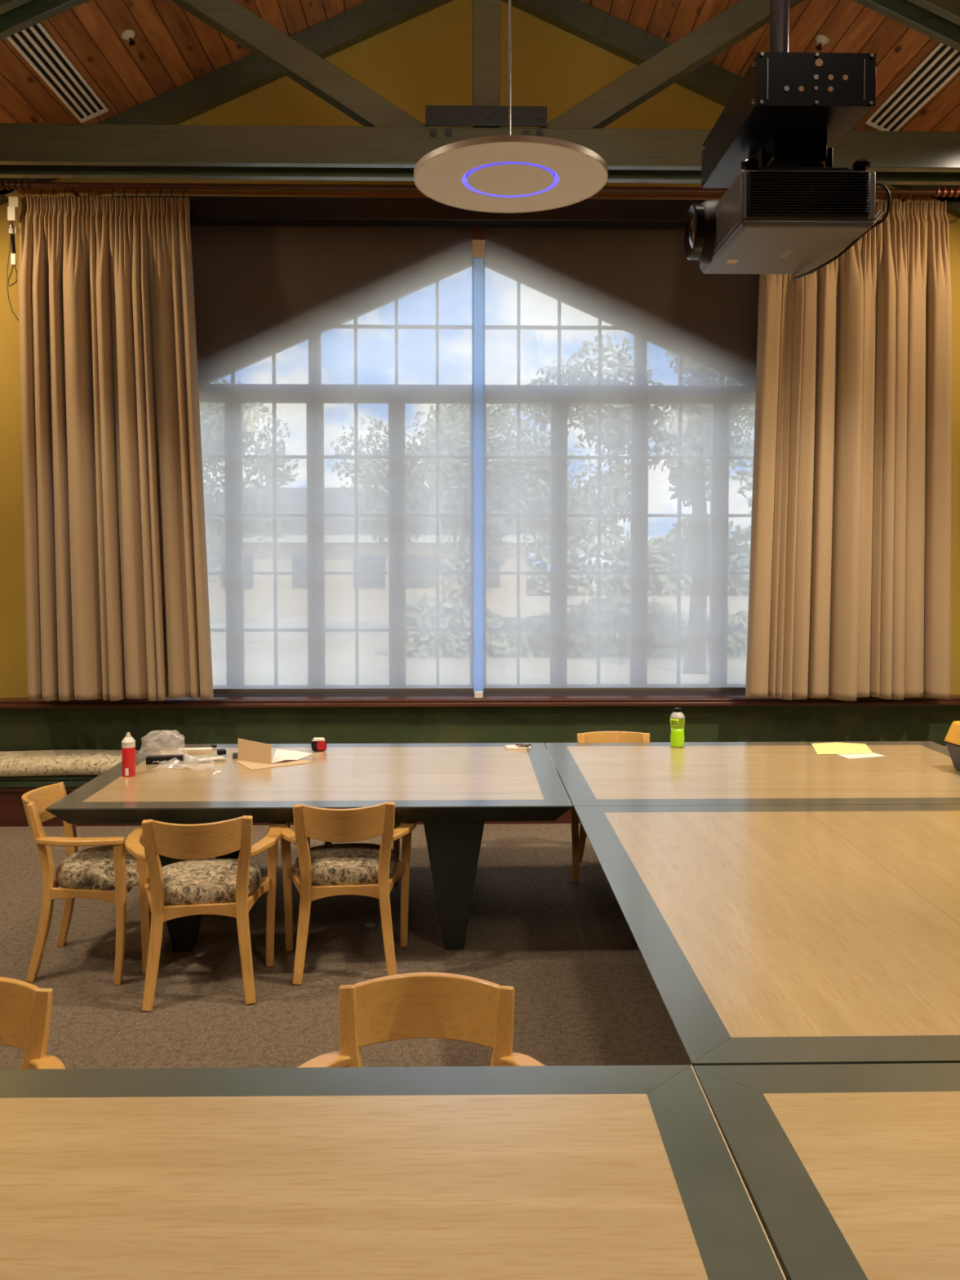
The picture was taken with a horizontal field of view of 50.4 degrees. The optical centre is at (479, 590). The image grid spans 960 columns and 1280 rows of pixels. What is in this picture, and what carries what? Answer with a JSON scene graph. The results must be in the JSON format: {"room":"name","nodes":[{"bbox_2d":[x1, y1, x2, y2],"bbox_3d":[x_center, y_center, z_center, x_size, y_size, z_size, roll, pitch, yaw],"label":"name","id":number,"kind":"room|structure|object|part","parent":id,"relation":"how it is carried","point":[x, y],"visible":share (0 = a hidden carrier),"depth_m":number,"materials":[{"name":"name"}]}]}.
{"room":"conference room","nodes":[
{"label":"conference room","id":0,"kind":"room"},
{"bbox_2d":[0,823,790,1279],"bbox_3d":[0.107,1.855,1.618,10.200,0.100,12.300,0,2,-1],"label":"floor","id":1,"kind":"structure","parent":0,"point":[585,993],"depth_m":4.60,"materials":[{"name":"carpet"}]},
{"bbox_2d":[0,977,65,1069],"bbox_3d":[-1.274,1.390,2.345,0.656,0.788,0.582,0,2,-2],"label":"armchair","id":2,"kind":"object","parent":1,"relation":"on","point":[25,1008],"visible":0.27,"depth_m":2.52,"materials":[{"name":"brown wood"}]},
{"bbox_3d":[-1.283,1.067,2.557,0.366,0.154,0.135,0,2,-2],"label":"backrest","id":3,"kind":"part","parent":2,"relation":"part of","materials":[{"name":"brown wood"}]},
{"bbox_3d":[-1.094,1.384,2.517,0.060,0.788,0.129,1,2,27],"label":"leg","id":4,"kind":"part","parent":2,"relation":"part of","materials":[{"name":"brown wood"}]},
{"bbox_3d":[-1.000,1.155,2.327,0.102,0.043,0.409,-1,2,-16],"label":"armrest","id":5,"kind":"part","parent":2,"relation":"part of","materials":[{"name":"brown wood"}]},
{"bbox_2d":[22,782,151,985],"bbox_3d":[-1.773,1.309,4.659,0.582,0.788,0.656,0,2,-5],"label":"armchair","id":6,"kind":"object","parent":1,"relation":"on","point":[91,873],"visible":0.73,"depth_m":4.45,"materials":[{"name":"brown wood"}]},
{"bbox_3d":[-1.921,1.316,4.458,0.129,0.788,0.060,-1,2,-34],"label":"leg","id":7,"kind":"part","parent":6,"relation":"part of","materials":[{"name":"brown wood"}]},
{"bbox_3d":[-1.996,0.994,4.628,0.134,0.154,0.366,0,2,-5],"label":"backrest","id":8,"kind":"part","parent":6,"relation":"part of","materials":[{"name":"brown wood"}]},
{"bbox_3d":[-1.955,1.303,4.830,0.129,0.788,0.060,1,2,24],"label":"leg","id":9,"kind":"part","parent":6,"relation":"part of","materials":[{"name":"brown wood"}]},
{"bbox_3d":[-1.728,1.084,4.380,0.409,0.043,0.102,0,2,8],"label":"armrest","id":10,"kind":"part","parent":6,"relation":"part of","materials":[{"name":"brown wood"}]},
{"bbox_3d":[-1.744,1.328,4.662,0.355,0.069,0.554,0,2,-5],"label":"seat frame","id":11,"kind":"part","parent":6,"relation":"part of","materials":[{"name":"brown wood"}]},
{"bbox_2d":[55,844,149,890],"bbox_3d":[-1.697,1.254,4.664,0.430,0.103,0.469,0,2,-5],"label":"seat cushion","id":12,"kind":"object","parent":6,"relation":"on","point":[92,868],"depth_m":4.49,"materials":[{"name":"beige fabric"}]},
{"bbox_3d":[-1.555,1.397,4.401,0.053,0.622,0.058,0,2,-5],"label":"leg","id":13,"kind":"part","parent":6,"relation":"part of","materials":[{"name":"brown wood"}]},
{"bbox_2d":[124,815,281,1011],"bbox_3d":[-1.185,1.319,4.379,0.656,0.788,0.582,0,2,-9],"label":"armchair","id":14,"kind":"object","parent":1,"relation":"on","point":[201,885],"visible":1,"depth_m":4.24,"materials":[{"name":"brown wood"}]},
{"bbox_3d":[-1.458,1.085,4.348,0.102,0.043,0.409,-1,2,-23],"label":"armrest","id":15,"kind":"part","parent":14,"relation":"part of","materials":[{"name":"brown wood"}]},
{"bbox_3d":[-1.492,1.393,4.528,0.058,0.622,0.053,0,2,-9],"label":"leg","id":16,"kind":"part","parent":14,"relation":"part of","materials":[{"name":"brown wood"}]},
{"bbox_3d":[-1.343,1.325,4.186,0.060,0.788,0.129,1,2,20],"label":"leg","id":17,"kind":"part","parent":14,"relation":"part of","materials":[{"name":"brown wood"}]},
{"bbox_3d":[-1.149,1.011,4.148,0.366,0.154,0.135,0,2,-9],"label":"backrest","id":18,"kind":"part","parent":14,"relation":"part of","materials":[{"name":"brown wood"}]},
{"bbox_2d":[150,858,261,905],"bbox_3d":[-1.197,1.262,4.452,0.469,0.103,0.430,0,2,-9],"label":"seat cushion","id":19,"kind":"object","parent":14,"relation":"on","point":[205,882],"depth_m":4.29,"materials":[{"name":"beige fabric"}]},
{"bbox_3d":[-1.189,1.337,4.408,0.554,0.069,0.355,0,2,-9],"label":"seat frame","id":20,"kind":"part","parent":14,"relation":"part of","materials":[{"name":"brown wood"}]},
{"bbox_3d":[-0.973,1.323,4.246,0.060,0.788,0.129,-2,3,-38],"label":"leg","id":21,"kind":"part","parent":14,"relation":"part of","materials":[{"name":"brown wood"}]},
{"bbox_3d":[-0.917,1.082,4.435,0.102,0.043,0.409,0,2,4],"label":"armrest","id":22,"kind":"part","parent":14,"relation":"part of","materials":[{"name":"brown wood"}]},
{"bbox_3d":[-0.939,1.390,4.617,0.058,0.622,0.053,0,2,-9],"label":"leg","id":23,"kind":"part","parent":14,"relation":"part of","materials":[{"name":"brown wood"}]},
{"bbox_2d":[0,774,579,826],"bbox_3d":[-0.010,1.433,7.226,9.980,0.352,0.440,0,2,-1],"label":"window bench","id":24,"kind":"object","parent":1,"relation":"on","point":[12,812],"visible":0.02,"depth_m":6.97,"materials":[{"name":"grey"}]},
{"bbox_3d":[-0.010,1.298,7.206,9.980,0.082,0.410,0,2,-1],"label":"rail","id":25,"kind":"part","parent":24,"relation":"part of","materials":[{"name":"brown wood"}]},
{"bbox_3d":[-0.006,1.358,7.023,9.980,0.025,0.020,0,2,-1],"label":"moulding","id":26,"kind":"part","parent":24,"relation":"part of","materials":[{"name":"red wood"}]},
{"bbox_2d":[0,746,946,777],"bbox_3d":[-0.009,1.198,7.185,9.800,0.122,0.437,0,2,-1],"label":"bench cushion","id":27,"kind":"object","parent":24,"relation":"on","point":[65,762],"visible":0.12,"depth_m":6.94,"materials":[{"name":"beige fabric"}]},
{"bbox_2d":[45,742,572,951],"bbox_3d":[-0.767,1.303,5.299,2.332,0.746,1.525,0,2,-1],"label":"conference table","id":28,"kind":"object","parent":1,"relation":"on","point":[453,788],"depth_m":4.80,"materials":[{"name":"brown wood"}]},
{"bbox_2d":[121,732,135,777],"bbox_3d":[-1.776,0.830,5.161,0.068,0.221,0.068,0,2,-1],"label":"squeeze bottle","id":29,"kind":"object","parent":28,"relation":"on","point":[128,743],"visible":1,"depth_m":5.14,"materials":[{"name":"red plastic"}]},
{"bbox_2d":[146,754,183,764],"bbox_3d":[-1.689,0.909,5.476,0.190,0.040,0.051,0,2,-9],"label":"box","id":30,"kind":"object","parent":28,"relation":"on","point":[177,758],"visible":0.98,"depth_m":5.46,"materials":[{"name":"black plastic"}]},
{"bbox_3d":[-1.393,1.367,4.815,0.289,0.652,0.269,0,2,-1],"label":"leg","id":31,"kind":"part","parent":28,"relation":"part of","materials":[{"name":"grey"}]},
{"bbox_3d":[-1.632,0.913,5.862,0.190,0.006,0.050,0,2,-7],"label":"paper strip","id":32,"kind":"part","parent":28,"relation":"part of","materials":[{"name":"white paper"}]},
{"bbox_2d":[182,754,222,764],"bbox_3d":[-1.516,0.920,5.565,0.200,0.012,0.170,-1,2,-19],"label":"booklet","id":33,"kind":"object","parent":28,"relation":"on","point":[193,758],"visible":0.73,"depth_m":5.54,"materials":[{"name":"beige paper"}]},
{"bbox_2d":[197,755,224,761],"bbox_3d":[-1.450,0.911,5.506,0.140,0.010,0.035,-1,2,-33],"label":"leaflet","id":34,"kind":"object","parent":33,"relation":"on","point":[221,757],"visible":1,"depth_m":5.49,"materials":[{"name":"beige paper"}]},
{"bbox_2d":[217,748,226,755],"bbox_3d":[-1.433,0.899,5.666,0.045,0.022,0.060,-1,2,-21],"label":"battery pack","id":35,"kind":"object","parent":33,"relation":"on","point":[220,752],"visible":1,"depth_m":5.64,"materials":[{"name":"black plastic"}]},
{"bbox_3d":[-1.413,1.333,5.779,0.289,0.652,0.269,0,2,-1],"label":"leg","id":36,"kind":"part","parent":28,"relation":"part of","materials":[{"name":"grey"}]},
{"bbox_2d":[232,752,237,759],"bbox_3d":[-1.342,0.910,5.608,0.030,0.030,0.035,0,2,-11],"label":"connector","id":37,"kind":"object","parent":28,"relation":"on","point":[234,754],"visible":0.76,"depth_m":5.59,"materials":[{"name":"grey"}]},
{"bbox_2d":[235,758,313,769],"bbox_3d":[-1.114,0.926,5.506,0.348,0.003,0.271,-1,2,-33],"label":"cardboard sheet","id":38,"kind":"object","parent":28,"relation":"on","point":[250,765],"visible":0.79,"depth_m":5.45,"materials":[{"name":"beige cardboard"}]},
{"bbox_2d":[237,737,311,764],"bbox_3d":[-1.106,0.866,5.526,0.396,0.115,0.171,-1,2,-14],"label":"folded card","id":39,"kind":"object","parent":38,"relation":"on","point":[248,750],"visible":1,"depth_m":5.51,"materials":[{"name":"beige cardboard"}]},
{"bbox_3d":[-1.214,0.867,5.499,0.236,0.115,0.013,1,2,29],"label":"upright panel","id":40,"kind":"part","parent":39,"relation":"part of","materials":[{"name":"beige cardboard"}]},
{"bbox_3d":[-0.767,0.939,5.286,2.096,0.006,1.289,0,2,-1],"label":"panel","id":41,"kind":"part","parent":28,"relation":"part of","materials":[{"name":"brown wood"}]},
{"bbox_2d":[311,737,326,751],"bbox_3d":[-0.917,0.880,5.818,0.084,0.073,0.050,0,2,-13],"label":"tape measure","id":42,"kind":"object","parent":28,"relation":"on","point":[319,744],"visible":1,"depth_m":5.79,"materials":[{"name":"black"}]},
{"bbox_3d":[-0.905,0.883,5.821,0.052,0.052,0.050,0,2,-13],"label":"panel","id":43,"kind":"part","parent":42,"relation":"part of","materials":[{"name":"red plastic"}]},
{"bbox_3d":[-0.121,1.366,4.842,0.289,0.652,0.269,0,2,-1],"label":"leg","id":44,"kind":"part","parent":28,"relation":"part of","materials":[{"name":"grey"}]},
{"bbox_2d":[505,745,530,749],"bbox_3d":[0.222,0.909,5.901,0.140,0.012,0.080,0,2,-6],"label":"box","id":45,"kind":"object","parent":28,"relation":"on","point":[508,747],"visible":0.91,"depth_m":5.87,"materials":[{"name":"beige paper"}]},
{"bbox_2d":[515,743,531,746],"bbox_3d":[0.255,0.895,5.889,0.092,0.017,0.052,0,2,-1],"label":"tool","id":46,"kind":"object","parent":45,"relation":"on","point":[519,744],"visible":1,"depth_m":5.89,"materials":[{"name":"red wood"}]},
{"bbox_2d":[273,801,417,985],"bbox_3d":[-0.607,1.310,4.626,0.656,0.788,0.582,0,2,-6],"label":"armchair","id":47,"kind":"object","parent":1,"relation":"on","point":[340,868],"visible":0.84,"depth_m":4.48,"materials":[{"name":"brown wood"}]},
{"bbox_3d":[-0.881,1.076,4.609,0.102,0.043,0.409,-1,2,-20],"label":"armrest","id":48,"kind":"part","parent":47,"relation":"part of","materials":[{"name":"brown wood"}]},
{"bbox_3d":[-0.906,1.384,4.790,0.058,0.622,0.053,0,2,-6],"label":"leg","id":49,"kind":"part","parent":47,"relation":"part of","materials":[{"name":"brown wood"}]},
{"bbox_3d":[-0.775,1.316,4.441,0.060,0.788,0.129,1,2,23],"label":"leg","id":50,"kind":"part","parent":47,"relation":"part of","materials":[{"name":"brown wood"}]},
{"bbox_3d":[-0.583,1.002,4.393,0.366,0.154,0.135,0,2,-6],"label":"backrest","id":51,"kind":"part","parent":47,"relation":"part of","materials":[{"name":"brown wood"}]},
{"bbox_2d":[294,843,396,885],"bbox_3d":[-0.615,1.253,4.700,0.469,0.103,0.430,0,2,-6],"label":"seat cushion","id":52,"kind":"object","parent":47,"relation":"on","point":[340,864],"depth_m":4.53,"materials":[{"name":"beige fabric"}]},
{"bbox_3d":[-0.610,1.328,4.655,0.554,0.069,0.355,0,2,-6],"label":"seat frame","id":53,"kind":"part","parent":47,"relation":"part of","materials":[{"name":"brown wood"}]},
{"bbox_3d":[-0.403,1.315,4.482,0.060,0.788,0.129,-1,2,-35],"label":"leg","id":54,"kind":"part","parent":47,"relation":"part of","materials":[{"name":"brown wood"}]},
{"bbox_3d":[-0.337,1.074,4.668,0.102,0.043,0.409,0,2,7],"label":"armrest","id":55,"kind":"part","parent":47,"relation":"part of","materials":[{"name":"brown wood"}]},
{"bbox_3d":[-0.349,1.382,4.851,0.058,0.622,0.053,0,2,-6],"label":"leg","id":56,"kind":"part","parent":47,"relation":"part of","materials":[{"name":"brown wood"}]},
{"bbox_2d":[306,822,400,884],"bbox_3d":[-0.723,1.296,5.912,0.603,0.725,0.535,0,2,-1],"label":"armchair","id":57,"kind":"object","parent":1,"relation":"on","point":[397,842],"visible":0.02,"depth_m":5.73,"materials":[{"name":"brown wood"}]},
{"bbox_3d":[-0.462,1.375,5.743,0.053,0.572,0.049,0,2,-1],"label":"leg","id":58,"kind":"part","parent":57,"relation":"part of","materials":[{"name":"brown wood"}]},
{"bbox_2d":[361,922,378,930],"bbox_3d":[-0.548,1.679,5.101,0.080,0.007,0.100,0,2,-1],"label":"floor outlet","id":59,"kind":"object","parent":1,"relation":"on","point":[366,926],"visible":1,"depth_m":5.09,"materials":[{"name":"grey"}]},
{"bbox_2d":[0,1064,786,1279],"bbox_3d":[-0.695,1.439,1.474,2.339,0.740,1.528,0,2,-1],"label":"conference table","id":60,"kind":"object","parent":1,"relation":"on","point":[583,1172],"visible":1,"depth_m":1.84,"materials":[{"name":"brown wood"}]},
{"bbox_2d":[297,972,545,1067],"bbox_3d":[-0.135,1.389,2.369,0.656,0.788,0.582,0,2,1],"label":"armchair","id":61,"kind":"object","parent":1,"relation":"on","point":[416,1005],"visible":0.25,"depth_m":2.57,"materials":[{"name":"brown wood"}]},
{"bbox_3d":[-0.409,1.155,2.344,0.102,0.043,0.409,1,2,14],"label":"armrest","id":62,"kind":"part","parent":61,"relation":"part of","materials":[{"name":"brown wood"}]},
{"bbox_3d":[-0.320,1.383,2.537,0.060,0.788,0.129,-1,2,-28],"label":"leg","id":63,"kind":"part","parent":61,"relation":"part of","materials":[{"name":"brown wood"}]},
{"bbox_3d":[-0.132,1.066,2.581,0.366,0.154,0.135,0,2,1],"label":"backrest","id":64,"kind":"part","parent":61,"relation":"part of","materials":[{"name":"brown wood"}]},
{"bbox_3d":[0.054,1.383,2.531,0.060,0.788,0.129,1,2,30],"label":"leg","id":65,"kind":"part","parent":61,"relation":"part of","materials":[{"name":"brown wood"}]},
{"bbox_3d":[0.139,1.155,2.336,0.102,0.043,0.409,0,2,-13],"label":"armrest","id":66,"kind":"part","parent":61,"relation":"part of","materials":[{"name":"brown wood"}]},
{"bbox_2d":[569,731,649,882],"bbox_3d":[0.811,1.263,5.977,0.656,0.788,0.582,0,2,-1],"label":"armchair","id":67,"kind":"object","parent":1,"relation":"on","point":[578,835],"visible":0.21,"depth_m":6.14,"materials":[{"name":"brown wood"}]},
{"bbox_3d":[0.535,1.349,5.781,0.058,0.622,0.053,0,2,-1],"label":"leg","id":68,"kind":"part","parent":67,"relation":"part of","materials":[{"name":"brown wood"}]},
{"bbox_3d":[0.621,1.257,6.138,0.060,0.788,0.129,-1,2,-30],"label":"leg","id":69,"kind":"part","parent":67,"relation":"part of","materials":[{"name":"brown wood"}]},
{"bbox_3d":[0.806,0.940,6.189,0.366,0.154,0.134,0,2,-1],"label":"backrest","id":70,"kind":"part","parent":67,"relation":"part of","materials":[{"name":"brown wood"}]},
{"bbox_3d":[0.995,1.257,6.146,0.060,0.788,0.129,1,2,28],"label":"leg","id":71,"kind":"part","parent":67,"relation":"part of","materials":[{"name":"brown wood"}]},
{"bbox_2d":[544,741,959,806],"bbox_3d":[1.565,1.304,5.348,2.323,0.740,1.525,0,2,-1],"label":"conference table","id":72,"kind":"object","parent":1,"relation":"on","point":[908,772],"visible":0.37,"depth_m":5.20,"materials":[{"name":"brown wood"}]},
{"bbox_2d":[670,707,684,747],"bbox_3d":[1.153,0.800,5.942,0.084,0.226,0.085,0,2,-1],"label":"drink bottle","id":73,"kind":"object","parent":72,"relation":"on","point":[677,717],"visible":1,"depth_m":5.91,"materials":[{"name":"green plastic"}]},
{"bbox_2d":[811,742,872,754],"bbox_3d":[2.083,0.912,5.864,0.311,0.001,0.412,0,2,12],"label":"paper sheet","id":74,"kind":"object","parent":72,"relation":"on","point":[834,748],"visible":1,"depth_m":5.88,"materials":[{"name":"yellow paper"}]},
{"bbox_2d":[837,752,884,759],"bbox_3d":[2.101,0.919,5.736,0.244,0.001,0.236,-1,2,-19],"label":"paper sheet","id":75,"kind":"object","parent":72,"relation":"on","point":[851,756],"visible":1,"depth_m":5.68,"materials":[{"name":"beige paper"}]},
{"bbox_2d":[944,720,959,770],"bbox_3d":[2.640,0.769,5.207,0.383,0.340,0.314,0,2,-9],"label":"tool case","id":76,"kind":"object","parent":72,"relation":"on","point":[953,736],"visible":1,"depth_m":5.27,"materials":[{"name":"grey"}]},
{"bbox_3d":[2.639,0.739,5.213,0.383,0.110,0.300,0,2,-9],"label":"lid","id":77,"kind":"part","parent":76,"relation":"part of","materials":[{"name":"orange plastic"}]},
{"bbox_2d":[573,804,959,1066],"bbox_3d":[1.456,1.371,3.429,2.023,0.740,2.299,0,2,-1],"label":"conference table","id":78,"kind":"object","parent":1,"relation":"on","point":[765,935],"visible":0.91,"depth_m":3.11,"materials":[{"name":"brown wood"}]},
{"bbox_3d":[1.900,1.004,3.426,0.899,0.006,2.063,0,2,-1],"label":"panel","id":79,"kind":"part","parent":78,"relation":"part of","materials":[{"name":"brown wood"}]},
{"bbox_2d":[693,1062,959,1279],"bbox_3d":[1.651,1.438,1.511,2.333,0.740,1.525,0,2,-1],"label":"conference table","id":80,"kind":"object","parent":1,"relation":"on","point":[851,1171],"visible":1,"depth_m":1.88,"materials":[{"name":"brown wood"}]},
{"bbox_3d":[1.651,1.071,1.498,2.097,0.006,1.289,0,2,-1],"label":"panel","id":81,"kind":"part","parent":80,"relation":"part of","materials":[{"name":"brown wood"}]},
{"bbox_2d":[0,0,959,697],"bbox_3d":[-0.018,-1.448,7.505,10.000,6.090,0.300,0,2,-1],"label":"wall","id":82,"kind":"structure","parent":0,"point":[426,59],"depth_m":7.29,"materials":[{"name":"yellow paint"}]},
{"bbox_2d":[190,225,473,693],"bbox_3d":[-1.259,-0.968,7.272,2.436,3.428,0.096,0,2,-1],"label":"roller shade","id":83,"kind":"object","parent":82,"relation":"attached to","point":[335,363],"visible":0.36,"depth_m":7.32,"materials":[{"name":"grey fabric"}]},
{"bbox_2d":[188,691,745,697],"bbox_3d":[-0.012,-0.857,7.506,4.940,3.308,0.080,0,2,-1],"label":"window sill","id":84,"kind":"structure","parent":82,"relation":"in","point":[737,693],"depth_m":7.52,"materials":[{"name":"grey paint"}]},
{"bbox_2d":[0,705,959,751],"bbox_3d":[-0.015,0.993,7.420,10.000,0.338,0.040,0,2,-1],"label":"wainscoting","id":85,"kind":"structure","parent":82,"relation":"attached to","point":[21,729],"depth_m":7.40,"materials":[{"name":"green wood"}]},
{"bbox_2d":[0,0,959,217],"bbox_3d":[-0.014,-3.247,7.247,9.960,2.466,0.110,0,2,-1],"label":"trim","id":86,"kind":"structure","parent":82,"relation":"attached to","point":[371,18],"depth_m":7.17,"materials":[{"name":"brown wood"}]},
{"bbox_2d":[0,694,959,707],"bbox_3d":[-0.013,0.801,7.349,10.000,0.050,0.190,0,2,-1],"label":"trim","id":87,"kind":"structure","parent":82,"relation":"attached to","point":[562,700],"depth_m":7.28,"materials":[{"name":"red wood"}]},
{"bbox_2d":[0,179,959,202],"bbox_3d":[0.048,-2.776,7.156,6.732,0.068,0.299,0,2,-1],"label":"curtain rod","id":88,"kind":"object","parent":82,"relation":"attached to","point":[955,192],"visible":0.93,"depth_m":7.00,"materials":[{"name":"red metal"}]},
{"bbox_2d":[7,196,19,320],"bbox_3d":[-3.154,-2.241,6.886,0.085,0.831,0.050,0,2,-1],"label":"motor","id":89,"kind":"object","parent":88,"relation":"attached to","point":[14,202],"visible":1,"depth_m":6.88,"materials":[{"name":"beige plastic"}]},
{"bbox_3d":[-3.150,-2.337,6.888,0.031,0.131,0.024,0,2,-1],"label":"stem","id":90,"kind":"part","parent":89,"relation":"part of","materials":[{"name":"black metal"}]},
{"bbox_3d":[-3.144,-2.622,6.888,0.065,0.070,0.020,0,2,-1],"label":"mounting plate","id":91,"kind":"part","parent":89,"relation":"part of","materials":[{"name":"beige plastic"}]},
{"bbox_2d":[18,187,213,701],"bbox_3d":[-2.485,-0.999,6.948,1.270,3.505,0.206,0,2,-1],"label":"curtain","id":92,"kind":"object","parent":88,"relation":"hanging from","point":[117,595],"visible":1,"depth_m":6.92,"materials":[{"name":"beige fabric"}]},
{"bbox_2d":[113,195,719,228],"bbox_3d":[0.029,-2.652,7.164,5.130,0.150,0.160,0,2,-1],"label":"shade valance","id":93,"kind":"object","parent":88,"relation":"attached to","point":[204,210],"visible":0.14,"depth_m":7.09,"materials":[{"name":"black wood"}]},
{"bbox_2d":[471,226,485,697],"bbox_3d":[-0.008,-0.941,7.306,0.100,3.430,0.100,0,2,-1],"label":"divider","id":94,"kind":"object","parent":93,"relation":"attached to","point":[478,242],"visible":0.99,"depth_m":7.34,"materials":[{"name":"blue"}]},
{"bbox_3d":[0.066,-2.772,7.040,6.590,0.041,0.042,0,2,-1],"label":"rod","id":95,"kind":"part","parent":88,"relation":"part of","materials":[{"name":"red wood"}]},
{"bbox_2d":[745,194,951,701],"bbox_3d":[2.583,-1.002,7.054,1.427,3.526,0.207,0,2,-1],"label":"curtain","id":96,"kind":"object","parent":88,"relation":"hanging from","point":[850,588],"visible":0.95,"depth_m":7.05,"materials":[{"name":"beige fabric"}]},
{"bbox_2d":[0,189,959,202],"bbox_3d":[-0.014,-2.793,7.263,10.000,0.045,0.110,0,2,-1],"label":"trim","id":97,"kind":"structure","parent":82,"relation":"attached to","point":[83,193],"depth_m":7.18,"materials":[{"name":"brown wood"}]},
{"bbox_2d":[483,226,759,692],"bbox_3d":[1.286,-0.970,7.325,2.513,3.428,0.096,0,2,-1],"label":"roller shade","id":98,"kind":"object","parent":82,"relation":"attached to","point":[620,373],"visible":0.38,"depth_m":7.36,"materials":[{"name":"grey fabric"}]},
{"bbox_2d":[0,0,959,131],"bbox_3d":[0.104,-3.155,1.593,10.366,2.411,12.400,0,2,-1],"label":"ceiling","id":99,"kind":"structure","parent":0,"point":[173,48],"depth_m":6.58,"materials":[{"name":"brown wood"}]},
{"bbox_2d":[6,22,108,123],"bbox_3d":[-2.636,-3.243,6.302,0.201,0.110,1.430,0,2,-1],"label":"ceiling vent","id":100,"kind":"object","parent":99,"relation":"in","point":[35,44],"visible":0.83,"depth_m":6.37,"materials":[{"name":"black"}]},
{"bbox_2d":[120,29,135,45],"bbox_3d":[-2.184,-3.434,6.340,0.086,0.087,0.089,0,2,9],"label":"sprinkler head","id":101,"kind":"object","parent":99,"relation":"attached to","point":[128,34],"visible":1,"depth_m":6.32},
{"bbox_2d":[0,0,959,185],"bbox_3d":[0.024,-3.170,5.456,9.960,2.431,0.276,0,2,-1],"label":"roof truss","id":102,"kind":"object","parent":99,"relation":"attached to","point":[389,145],"visible":0.66,"depth_m":5.41,"materials":[{"name":"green wood"}]},
{"bbox_3d":[0.035,-2.492,5.362,0.638,0.103,0.017,0,2,-1],"label":"gusset plate","id":103,"kind":"part","parent":102,"relation":"part of","materials":[{"name":"black metal"}]},
{"bbox_3d":[0.035,-3.233,5.468,0.146,1.780,0.120,0,2,-1],"label":"king post","id":104,"kind":"part","parent":102,"relation":"part of","materials":[{"name":"wood"}]},
{"bbox_2d":[413,0,608,213],"bbox_3d":[0.099,-2.821,3.206,0.618,3.027,0.618,0,2,-1],"label":"pendant light","id":105,"kind":"object","parent":99,"relation":"hanging from","point":[510,173],"visible":1,"depth_m":3.21,"materials":[{"name":"white metal"}]},
{"bbox_3d":[0.099,-1.317,3.259,0.610,0.016,0.610,0,2,-1],"label":"panel","id":106,"kind":"part","parent":105,"relation":"part of","materials":[{"name":"white metal"}]},
{"bbox_2d":[701,0,875,188],"bbox_3d":[0.939,-2.594,3.106,0.368,2.737,0.652,0,2,-1],"label":"mount","id":107,"kind":"object","parent":99,"relation":"attached to","point":[788,111],"visible":0.81,"depth_m":2.94,"materials":[{"name":"black metal"}]},
{"bbox_3d":[0.859,-1.258,3.017,0.014,0.043,0.036,-2,3,-38],"label":"adjuster rod","id":108,"kind":"part","parent":107,"relation":"part of","materials":[{"name":"gold metal"}]},
{"bbox_2d":[684,157,890,279],"bbox_3d":[0.949,-1.148,3.208,0.518,0.240,0.530,0,2,-1],"label":"projector","id":109,"kind":"object","parent":107,"relation":"hanging from","point":[766,222],"visible":1,"depth_m":3.00,"materials":[{"name":"grey plastic"},{"name":"black plastic"},{"name":"glass"}]},
{"bbox_3d":[0.787,-1.240,2.976,0.052,0.040,0.052,0,2,-1],"label":"mounting knob","id":110,"kind":"part","parent":109,"relation":"part of","materials":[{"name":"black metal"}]},
{"bbox_3d":[0.953,-1.149,2.956,0.355,0.123,0.016,0,2,-1],"label":"vent panel","id":111,"kind":"part","parent":109,"relation":"part of","materials":[{"name":"black"}]},
{"bbox_3d":[1.117,-1.240,2.983,0.052,0.040,0.052,0,2,-1],"label":"mounting knob","id":112,"kind":"part","parent":109,"relation":"part of","materials":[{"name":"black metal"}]},
{"bbox_3d":[0.954,-1.228,2.995,0.345,0.008,0.030,0,2,-1],"label":"cross arm","id":113,"kind":"part","parent":107,"relation":"part of","materials":[{"name":"black metal"}]},
{"bbox_3d":[0.933,-1.417,2.829,0.334,0.146,0.006,0,2,-1],"label":"plate","id":114,"kind":"part","parent":107,"relation":"part of","materials":[{"name":"black metal"}]},
{"bbox_3d":[1.016,-1.254,3.015,0.014,0.032,0.026,2,3,44],"label":"adjuster rod","id":115,"kind":"part","parent":107,"relation":"part of","materials":[{"name":"gold metal"}]},
{"bbox_2d":[815,34,829,50],"bbox_3d":[2.161,-3.451,6.430,0.086,0.087,0.089,0,2,-11],"label":"sprinkler head","id":116,"kind":"object","parent":99,"relation":"attached to","point":[821,39],"visible":1,"depth_m":6.41},
{"bbox_2d":[865,42,959,131],"bbox_3d":[2.786,-3.182,6.373,0.201,0.110,1.400,0,2,-1],"label":"ceiling vent","id":117,"kind":"object","parent":99,"relation":"in","point":[942,63],"visible":0.76,"depth_m":6.47,"materials":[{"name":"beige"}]}
]}

